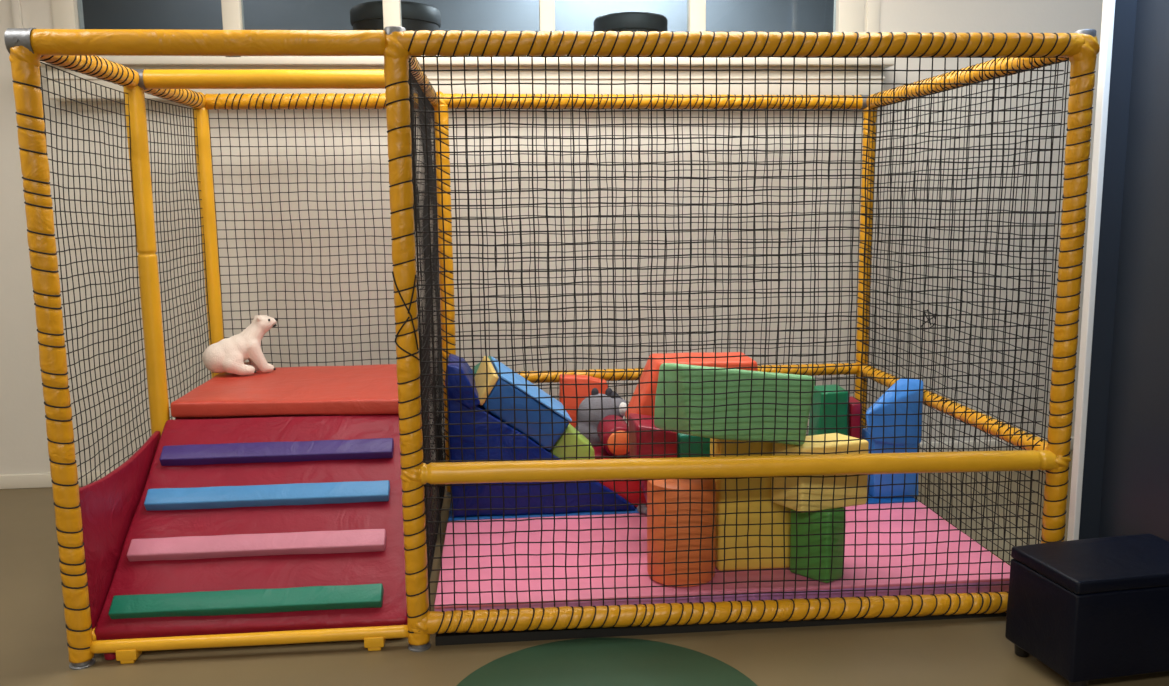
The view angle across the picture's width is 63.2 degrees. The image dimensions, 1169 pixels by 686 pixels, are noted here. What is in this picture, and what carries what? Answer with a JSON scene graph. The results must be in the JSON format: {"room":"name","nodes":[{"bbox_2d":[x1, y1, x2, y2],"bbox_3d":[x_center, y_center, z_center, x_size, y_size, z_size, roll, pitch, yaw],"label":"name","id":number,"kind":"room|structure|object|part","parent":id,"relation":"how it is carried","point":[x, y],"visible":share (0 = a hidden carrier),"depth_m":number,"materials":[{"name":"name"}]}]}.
{"room":"indoor play area","nodes":[
{"label":"indoor play area","id":0,"kind":"room"},
{"bbox_2d":[82,0,833,32],"bbox_3d":[-0.829,-1.038,6.023,8.400,3.000,0.120,-1,9,-5],"label":"window","id":1,"kind":"structure","parent":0,"point":[782,16],"depth_m":5.84,"materials":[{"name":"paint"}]},
{"bbox_2d":[0,0,1102,474],"bbox_3d":[-0.707,-0.838,4.683,8.400,3.000,0.160,-1,9,-5],"label":"wall","id":2,"kind":"structure","parent":0,"point":[23,433],"depth_m":4.70,"materials":[{"name":"white paint"}]},
{"bbox_2d":[11,0,22,27],"bbox_3d":[-2.574,-0.813,4.426,0.035,2.930,0.018,-1,9,-5],"label":"trim","id":3,"kind":"structure","parent":2,"relation":"attached to","point":[16,6],"depth_m":4.32,"materials":[{"name":"white paint"}]},
{"bbox_2d":[40,0,894,100],"bbox_3d":[-0.497,-1.681,4.450,3.980,1.050,0.230,-1,9,-5],"label":"window","id":4,"kind":"structure","parent":2,"relation":"in","point":[848,14],"depth_m":4.47,"materials":[{"name":"beige paint"}]},
{"bbox_3d":[-0.495,-1.780,4.511,3.900,0.872,0.082,-1,9,-5],"label":"frame","id":5,"kind":"part","parent":4,"relation":"part of","materials":[{"name":"beige paint"}]},
{"bbox_3d":[-0.489,-1.316,4.470,3.980,0.033,0.160,-1,9,-5],"label":"sill","id":6,"kind":"part","parent":4,"relation":"part of","materials":[{"name":"beige paint"}]},
{"bbox_2d":[0,437,1073,488],"bbox_3d":[-0.682,0.623,4.814,8.400,0.070,0.016,-1,9,-5],"label":"baseboard","id":7,"kind":"structure","parent":2,"relation":"attached to","point":[43,480],"depth_m":4.65,"materials":[{"name":"beige paint"}]},
{"bbox_3d":[-0.552,-1.473,5.027,3.800,0.050,0.665,-1,9,-5],"label":"trim","id":8,"kind":"structure","parent":2,"relation":"attached to","visible":0},
{"bbox_2d":[350,1,440,30],"bbox_3d":[-0.972,-1.600,4.911,0.460,0.245,0.460,-1,9,-5],"label":"round stool","id":9,"kind":"object","parent":8,"relation":"on","point":[416,16],"visible":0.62,"depth_m":4.72,"materials":[{"name":"grey leather"}]},
{"bbox_2d":[593,11,667,31],"bbox_3d":[0.243,-1.611,5.020,0.390,0.207,0.390,-1,9,-5],"label":"round stool","id":10,"kind":"object","parent":8,"relation":"on","point":[631,21],"visible":0.51,"depth_m":4.84,"materials":[{"name":"grey leather"}]},
{"bbox_2d":[0,450,1168,685],"bbox_3d":[-0.456,1.076,2.352,8.400,0.100,9.200,-1,9,-5],"label":"floor","id":11,"kind":"structure","parent":0,"point":[33,636],"depth_m":2.90,"materials":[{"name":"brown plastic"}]},
{"bbox_2d":[94,414,407,639],"bbox_3d":[-1.057,0.594,3.243,0.945,0.548,0.721,-1,9,-5],"label":"ramp","id":12,"kind":"object","parent":11,"relation":"on","point":[263,524],"visible":0.89,"depth_m":3.15,"materials":[{"name":"red plastic"}]},
{"bbox_2d":[171,364,431,523],"bbox_3d":[-1.116,0.471,3.954,0.906,0.636,0.782,-1,9,-5],"label":"platform","id":13,"kind":"object","parent":11,"relation":"on","point":[304,391],"visible":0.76,"depth_m":3.66,"materials":[{"name":"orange plastic"}]},
{"bbox_2d":[202,315,276,374],"bbox_3d":[-1.483,0.009,4.092,0.295,0.246,0.202,-1,9,-5],"label":"toy","id":14,"kind":"object","parent":13,"relation":"on","point":[229,355],"visible":1,"depth_m":4.05,"materials":[{"name":"white plastic"}]},
{"bbox_2d":[4,26,1099,669],"bbox_3d":[-0.077,-0.107,3.658,3.119,1.844,1.746,-1,9,-5],"label":"play structure","id":15,"kind":"object","parent":11,"relation":"on","point":[408,88],"visible":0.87,"depth_m":2.95,"materials":[{"name":"yellow plastic"}]},
{"bbox_3d":[-1.516,0.080,2.716,0.069,1.676,0.069,-1,9,-5],"label":"lacing cord","id":16,"kind":"part","parent":15,"relation":"part of","materials":[{"name":"black fabric"}]},
{"bbox_3d":[-1.516,0.071,2.715,0.069,1.765,0.069,-1,9,-5],"label":"post","id":17,"kind":"part","parent":15,"relation":"part of","materials":[{"name":"yellow plastic"}]},
{"bbox_3d":[-1.505,0.948,2.846,0.070,0.030,0.070,-1,9,-5],"label":"foot plate","id":18,"kind":"part","parent":15,"relation":"part of","materials":[{"name":"silver metal"}]},
{"bbox_3d":[-1.562,-0.875,2.973,0.069,0.069,0.676,-1,9,-5],"label":"lacing cord","id":19,"kind":"part","parent":15,"relation":"part of","materials":[{"name":"fabric"}]},
{"bbox_3d":[-1.562,-0.875,2.971,0.069,0.069,0.732,-1,9,-5],"label":"rail","id":20,"kind":"part","parent":15,"relation":"part of","materials":[{"name":"yellow plastic"}]},
{"bbox_3d":[-1.576,0.790,3.606,0.057,0.057,1.496,-1,9,-5],"label":"rail","id":21,"kind":"part","parent":15,"relation":"part of","materials":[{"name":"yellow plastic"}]},
{"bbox_2d":[79,431,160,629],"bbox_3d":[-1.539,0.625,3.197,0.024,0.508,0.703,-1,9,-5],"label":"pad","id":22,"kind":"object","parent":15,"relation":"attached to","point":[109,504],"visible":0.52,"depth_m":3.02,"materials":[{"name":"red plastic"}]},
{"bbox_3d":[-1.587,-0.043,3.495,0.068,1.760,0.068,-1,9,-5],"label":"post","id":23,"kind":"part","parent":15,"relation":"part of","materials":[{"name":"yellow plastic"}]},
{"bbox_3d":[-1.632,-0.990,3.744,0.069,0.069,0.666,-1,9,-5],"label":"lacing cord","id":24,"kind":"part","parent":15,"relation":"part of","materials":[{"name":"black fabric"}]},
{"bbox_3d":[-1.631,-0.989,3.738,0.069,0.069,0.704,-1,9,-5],"label":"rail","id":25,"kind":"part","parent":15,"relation":"part of","materials":[{"name":"yellow plastic"}]},
{"bbox_3d":[-1.026,-0.830,2.625,0.944,0.070,0.070,-1,9,-5],"label":"rail","id":26,"kind":"part","parent":15,"relation":"part of","materials":[{"name":"yellow plastic"}]},
{"bbox_3d":[-1.655,-0.155,4.248,0.065,1.760,0.065,-1,9,-5],"label":"post","id":27,"kind":"part","parent":15,"relation":"part of","materials":[{"name":"yellow plastic"}]},
{"bbox_3d":[-1.009,0.901,2.890,0.939,0.039,0.039,-1,9,-5],"label":"rail","id":28,"kind":"part","parent":15,"relation":"part of","materials":[{"name":"yellow plastic"}]},
{"bbox_3d":[-1.100,-0.945,3.405,0.959,0.068,0.068,-1,9,-5],"label":"rail","id":29,"kind":"part","parent":15,"relation":"part of","materials":[{"name":"yellow plastic"}]},
{"bbox_3d":[-1.176,-1.057,4.157,0.863,0.069,0.069,-1,9,-5],"label":"lacing cord","id":30,"kind":"part","parent":15,"relation":"part of","materials":[{"name":"black fabric"}]},
{"bbox_3d":[-1.168,-1.058,4.158,0.939,0.069,0.069,-1,9,-5],"label":"rail","id":31,"kind":"part","parent":15,"relation":"part of","materials":[{"name":"yellow plastic"}]},
{"bbox_3d":[-0.520,-0.076,2.761,0.071,0.263,0.030,-1,9,-5],"label":"knotted cord","id":32,"kind":"part","parent":15,"relation":"part of","materials":[{"name":"fabric"}]},
{"bbox_3d":[-0.521,0.038,2.801,0.069,1.780,0.069,-1,9,-5],"label":"post","id":33,"kind":"part","parent":15,"relation":"part of","materials":[{"name":"yellow plastic"}]},
{"bbox_3d":[-0.521,0.055,2.803,0.069,1.678,0.069,-1,9,-5],"label":"lacing cord","id":34,"kind":"part","parent":15,"relation":"part of","materials":[{"name":"black fabric"}]},
{"bbox_3d":[-0.510,0.923,2.933,0.070,0.030,0.070,-1,9,-5],"label":"foot plate","id":35,"kind":"part","parent":15,"relation":"part of","materials":[{"name":"silver metal"}]},
{"bbox_3d":[-0.601,-0.956,3.435,0.062,0.062,1.496,-1,9,-5],"label":"rail","id":36,"kind":"part","parent":15,"relation":"part of","materials":[{"name":"yellow plastic"}]},
{"bbox_3d":[-0.601,-0.956,3.435,0.062,0.062,1.443,-1,9,-5],"label":"lacing cord","id":37,"kind":"part","parent":15,"relation":"part of","materials":[{"name":"black fabric"}]},
{"bbox_3d":[-0.625,-0.179,4.328,0.066,1.760,0.066,-1,9,-5],"label":"post","id":38,"kind":"part","parent":15,"relation":"part of","materials":[{"name":"yellow plastic"}]},
{"bbox_3d":[-0.625,-0.166,4.330,0.066,1.681,0.066,-1,9,-5],"label":"lacing cord","id":39,"kind":"part","parent":15,"relation":"part of","materials":[{"name":"fabric"}]},
{"bbox_3d":[0.331,-1.102,4.340,1.905,0.066,0.066,-2,9,-8],"label":"lacing cord","id":40,"kind":"part","parent":15,"relation":"part of","materials":[{"name":"black fabric"}]},
{"bbox_3d":[0.339,-1.103,4.341,1.980,0.066,0.066,-2,9,-8],"label":"rail","id":41,"kind":"part","parent":15,"relation":"part of","materials":[{"name":"yellow plastic"}]},
{"bbox_2d":[448,494,917,520],"bbox_3d":[0.394,0.656,4.173,1.941,0.056,0.644,-1,9,-5],"label":"floor mat","id":42,"kind":"object","parent":15,"relation":"on","point":[894,499],"visible":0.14,"depth_m":3.83,"materials":[{"name":"blue plastic"}]},
{"bbox_2d":[472,356,491,373],"bbox_3d":[-0.447,0.351,4.173,0.162,0.567,0.204,-1,9,-5],"label":"block","id":43,"kind":"object","parent":42,"relation":"on","point":[476,367],"visible":0.03,"depth_m":4.17,"materials":[{"name":"teal plastic"}]},
{"bbox_2d":[445,354,634,516],"bbox_3d":[-0.180,0.363,3.896,0.750,0.630,0.292,-1,9,-5],"label":"wedge","id":44,"kind":"object","parent":42,"relation":"on","point":[453,368],"visible":0.56,"depth_m":3.78,"materials":[{"name":"blue plastic"}]},
{"bbox_2d":[474,356,571,449],"bbox_3d":[-0.266,0.243,3.859,0.415,0.361,0.227,-1,9,-5],"label":"block","id":45,"kind":"object","parent":44,"relation":"on","point":[493,367],"visible":0.78,"depth_m":3.77,"materials":[{"name":"blue plastic"}]},
{"bbox_3d":[-0.409,0.149,3.832,0.089,0.165,0.238,-3,9,-15],"label":"panel","id":46,"kind":"part","parent":45,"relation":"part of","materials":[{"name":"beige plastic"}]},
{"bbox_3d":[-0.218,0.185,3.855,0.317,0.238,0.220,-1,9,-5],"label":"panel","id":47,"kind":"part","parent":45,"relation":"part of","materials":[{"name":"blue plastic"}]},
{"bbox_2d":[550,424,594,459],"bbox_3d":[-0.053,0.445,3.888,0.188,0.234,0.145,-1,9,-5],"label":"block","id":48,"kind":"object","parent":44,"relation":"on","point":[582,451],"visible":0.41,"depth_m":3.81,"materials":[{"name":"plastic"}]},
{"bbox_2d":[559,374,607,427],"bbox_3d":[0.003,0.369,4.410,0.242,0.449,0.084,-1,9,-5],"label":"block","id":49,"kind":"object","parent":42,"relation":"on","point":[569,390],"visible":0.34,"depth_m":4.35,"materials":[{"name":"orange plastic"}]},
{"bbox_2d":[593,446,630,458],"bbox_3d":[0.079,0.541,4.240,0.382,0.162,0.274,-1,9,-5],"label":"block","id":50,"kind":"object","parent":42,"relation":"on","point":[597,449],"visible":0.02,"depth_m":4.12,"materials":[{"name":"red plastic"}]},
{"bbox_2d":[575,388,628,446],"bbox_3d":[0.099,0.337,4.262,0.288,0.280,0.108,-1,9,-5],"label":"plush toy","id":51,"kind":"object","parent":50,"relation":"on","point":[595,402],"visible":0.56,"depth_m":4.22,"materials":[{"name":"grey fabric"}]},
{"bbox_3d":[0.170,0.275,4.277,0.143,0.129,0.047,-3,9,-14],"label":"arm","id":52,"kind":"part","parent":51,"relation":"part of","materials":[{"name":"grey fabric"}]},
{"bbox_2d":[597,415,629,457],"bbox_3d":[0.136,0.400,4.076,0.145,0.145,0.220,-1,9,-5],"label":"ball","id":53,"kind":"object","parent":50,"relation":"on","point":[608,426],"visible":0.61,"depth_m":3.98,"materials":[{"name":"red plastic"}]},
{"bbox_2d":[596,458,646,506],"bbox_3d":[0.135,0.578,3.915,0.257,0.186,0.125,-1,9,-5],"label":"block","id":54,"kind":"object","parent":42,"relation":"on","point":[620,486],"visible":0.2,"depth_m":3.86,"materials":[{"name":"red plastic"}]},
{"bbox_2d":[808,384,847,435],"bbox_3d":[1.027,0.413,4.044,0.160,0.454,0.164,-1,9,-5],"label":"block","id":55,"kind":"object","parent":42,"relation":"on","point":[818,397],"visible":0.23,"depth_m":3.95,"materials":[{"name":"green plastic"}]},
{"bbox_2d":[862,379,923,496],"bbox_3d":[1.274,0.393,3.990,0.269,0.502,0.199,-1,9,-5],"label":"angular block","id":56,"kind":"object","parent":42,"relation":"on","point":[901,396],"visible":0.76,"depth_m":3.92,"materials":[{"name":"blue plastic"}]},
{"bbox_3d":[0.360,0.147,4.530,1.940,0.079,0.058,-2,9,-8],"label":"lacing cord","id":57,"kind":"part","parent":15,"relation":"part of","materials":[{"name":"fabric"}]},
{"bbox_3d":[0.353,0.146,4.529,1.980,0.080,0.058,-2,9,-8],"label":"guard rail","id":58,"kind":"part","parent":15,"relation":"part of","materials":[{"name":"yellow plastic"}]},
{"bbox_3d":[0.503,0.852,3.015,1.998,0.098,0.069,-1,9,-5],"label":"rail","id":59,"kind":"part","parent":15,"relation":"part of","materials":[{"name":"yellow plastic"}]},
{"bbox_3d":[0.438,0.777,3.739,1.937,0.058,1.460,-1,9,-5],"label":"board","id":60,"kind":"part","parent":15,"relation":"part of","materials":[{"name":"yellow plastic"}]},
{"bbox_3d":[0.506,0.852,3.015,1.946,0.098,0.069,-1,9,-5],"label":"lacing cord","id":61,"kind":"part","parent":15,"relation":"part of","materials":[{"name":"black fabric"}]},
{"bbox_2d":[434,502,1009,611],"bbox_3d":[0.459,0.764,3.455,1.941,0.053,0.806,-1,9,-5],"label":"floor mat","id":62,"kind":"object","parent":15,"relation":"on","point":[896,514],"visible":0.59,"depth_m":3.25,"materials":[{"name":"pink plastic"}]},
{"bbox_2d":[637,505,646,514],"bbox_3d":[0.238,0.665,3.811,0.056,0.041,0.039,2,9,19],"label":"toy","id":63,"kind":"object","parent":62,"relation":"on","point":[643,507],"visible":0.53,"depth_m":3.80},
{"bbox_2d":[629,413,676,501],"bbox_3d":[0.246,0.503,3.437,0.148,0.472,0.213,-1,9,-5],"label":"block","id":64,"kind":"object","parent":62,"relation":"on","point":[634,425],"visible":0.27,"depth_m":3.31,"materials":[{"name":"red plastic"}]},
{"bbox_2d":[647,479,715,586],"bbox_3d":[0.322,0.610,3.163,0.228,0.340,0.228,-1,9,-5],"label":"block","id":65,"kind":"object","parent":62,"relation":"on","point":[671,484],"visible":0.62,"depth_m":3.07,"materials":[{"name":"plastic"}]},
{"bbox_2d":[625,352,757,421],"bbox_3d":[0.442,0.371,3.700,0.546,0.651,0.223,-1,9,-5],"label":"block","id":66,"kind":"object","parent":62,"relation":"on","point":[645,400],"visible":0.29,"depth_m":3.58,"materials":[{"name":"orange plastic"}]},
{"bbox_2d":[678,433,709,457],"bbox_3d":[0.398,0.519,3.458,0.154,0.438,0.213,-1,9,-5],"label":"block","id":67,"kind":"object","parent":62,"relation":"on","point":[695,448],"visible":0.02,"depth_m":3.33,"materials":[{"name":"teal plastic"}]},
{"bbox_2d":[710,438,790,570],"bbox_3d":[0.568,0.521,3.261,0.259,0.486,0.154,-1,9,-5],"label":"block","id":68,"kind":"object","parent":62,"relation":"on","point":[755,447],"visible":0.36,"depth_m":3.20,"materials":[{"name":"yellow plastic"}]},
{"bbox_2d":[654,363,814,444],"bbox_3d":[0.483,0.196,3.076,0.493,0.290,0.203,-1,9,-5],"label":"block","id":69,"kind":"object","parent":68,"relation":"on","point":[733,374],"visible":0.85,"depth_m":2.98,"materials":[{"name":"green plastic"}]},
{"bbox_2d":[790,507,845,582],"bbox_3d":[0.792,0.649,3.193,0.177,0.246,0.213,4,10,28],"label":"block","id":70,"kind":"object","parent":62,"relation":"on","point":[826,528],"visible":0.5,"depth_m":3.11,"materials":[{"name":"green plastic"}]},
{"bbox_2d":[771,433,868,512],"bbox_3d":[0.774,0.424,3.131,0.283,0.219,0.145,-4,9,-20],"label":"block","id":71,"kind":"object","parent":70,"relation":"on","point":[818,447],"visible":0.64,"depth_m":3.08,"materials":[{"name":"yellow plastic"}]},
{"bbox_2d":[847,396,861,438],"bbox_3d":[1.141,0.436,4.067,0.058,0.395,0.146,-1,9,-2],"label":"block","id":72,"kind":"object","parent":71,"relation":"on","point":[854,421],"visible":0.23,"depth_m":3.98,"materials":[{"name":"red plastic"}]},
{"bbox_3d":[0.500,0.383,2.945,1.993,0.095,0.066,-1,9,-5],"label":"guard rail","id":73,"kind":"part","parent":15,"relation":"part of","materials":[{"name":"yellow plastic"}]},
{"bbox_3d":[0.475,-0.867,2.757,1.964,0.071,0.071,-1,9,-5],"label":"lacing cord","id":74,"kind":"part","parent":15,"relation":"part of","materials":[{"name":"fabric"}]},
{"bbox_3d":[0.473,-0.867,2.756,2.017,0.071,0.071,-1,9,-5],"label":"rail","id":75,"kind":"part","parent":15,"relation":"part of","materials":[{"name":"yellow plastic"}]},
{"bbox_3d":[1.359,-0.239,4.616,0.062,1.690,0.062,-1,9,-5],"label":"lacing cord","id":76,"kind":"part","parent":15,"relation":"part of","materials":[{"name":"fabric"}]},
{"bbox_3d":[1.359,-0.245,4.615,0.062,1.760,0.062,-1,9,-5],"label":"post","id":77,"kind":"part","parent":15,"relation":"part of","materials":[{"name":"yellow plastic"}]},
{"bbox_3d":[1.438,0.242,3.852,0.060,0.069,1.600,-1,9,-5],"label":"guard rail","id":78,"kind":"part","parent":15,"relation":"part of","materials":[{"name":"yellow plastic"}]},
{"bbox_3d":[1.438,0.243,3.844,0.060,0.069,1.534,-1,9,-5],"label":"lacing cord","id":79,"kind":"part","parent":15,"relation":"part of","materials":[{"name":"fabric"}]},
{"bbox_3d":[1.423,-1.014,3.664,0.069,0.069,1.600,-1,9,-5],"label":"rail","id":80,"kind":"part","parent":15,"relation":"part of","materials":[{"name":"yellow plastic"}]},
{"bbox_3d":[1.424,-1.012,3.650,0.069,0.069,1.513,-1,9,-5],"label":"lacing cord","id":81,"kind":"part","parent":15,"relation":"part of","materials":[{"name":"black fabric"}]},
{"bbox_3d":[1.508,-0.007,2.979,0.069,1.770,0.069,-1,9,-5],"label":"post","id":82,"kind":"part","parent":15,"relation":"part of","materials":[{"name":"yellow plastic"}]},
{"bbox_3d":[1.508,-0.004,2.979,0.069,1.695,0.069,-1,9,-5],"label":"lacing cord","id":83,"kind":"part","parent":15,"relation":"part of","materials":[{"name":"fabric"}]},
{"bbox_2d":[456,637,756,685],"bbox_3d":[0.059,0.990,2.532,0.904,0.004,0.904,-1,9,-5],"label":"mat","id":84,"kind":"object","parent":11,"relation":"on","point":[600,661],"visible":1,"depth_m":2.78,"materials":[{"name":"green plastic"}]},
{"bbox_2d":[1005,533,1168,685],"bbox_3d":[1.524,0.774,2.739,0.485,0.336,0.296,-2,9,-12],"label":"pouf","id":85,"kind":"object","parent":11,"relation":"on","point":[1087,610],"visible":1,"depth_m":2.61,"materials":[{"name":"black leather"}]},
{"bbox_2d":[1011,533,1168,594],"bbox_3d":[1.523,0.628,2.718,0.482,0.041,0.292,-2,9,-11],"label":"lid","id":86,"kind":"object","parent":85,"relation":"on","point":[1138,564],"depth_m":2.67,"materials":[{"name":"black leather"}]},
{"bbox_2d":[1079,0,1168,540],"bbox_3d":[2.068,-0.243,0.497,0.190,3.000,5.480,-1,9,-5],"label":"door","id":87,"kind":"structure","parent":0,"point":[1125,485],"depth_m":3.13,"materials":[{"name":"blue paint"}]},
{"bbox_2d":[1067,0,1114,540],"bbox_3d":[1.718,-0.640,3.173,0.022,3.000,0.038,-1,9,-5],"label":"trim","id":88,"kind":"structure","parent":87,"relation":"attached to","point":[1108,10],"depth_m":3.22,"materials":[{"name":"white paint"}]}
]}

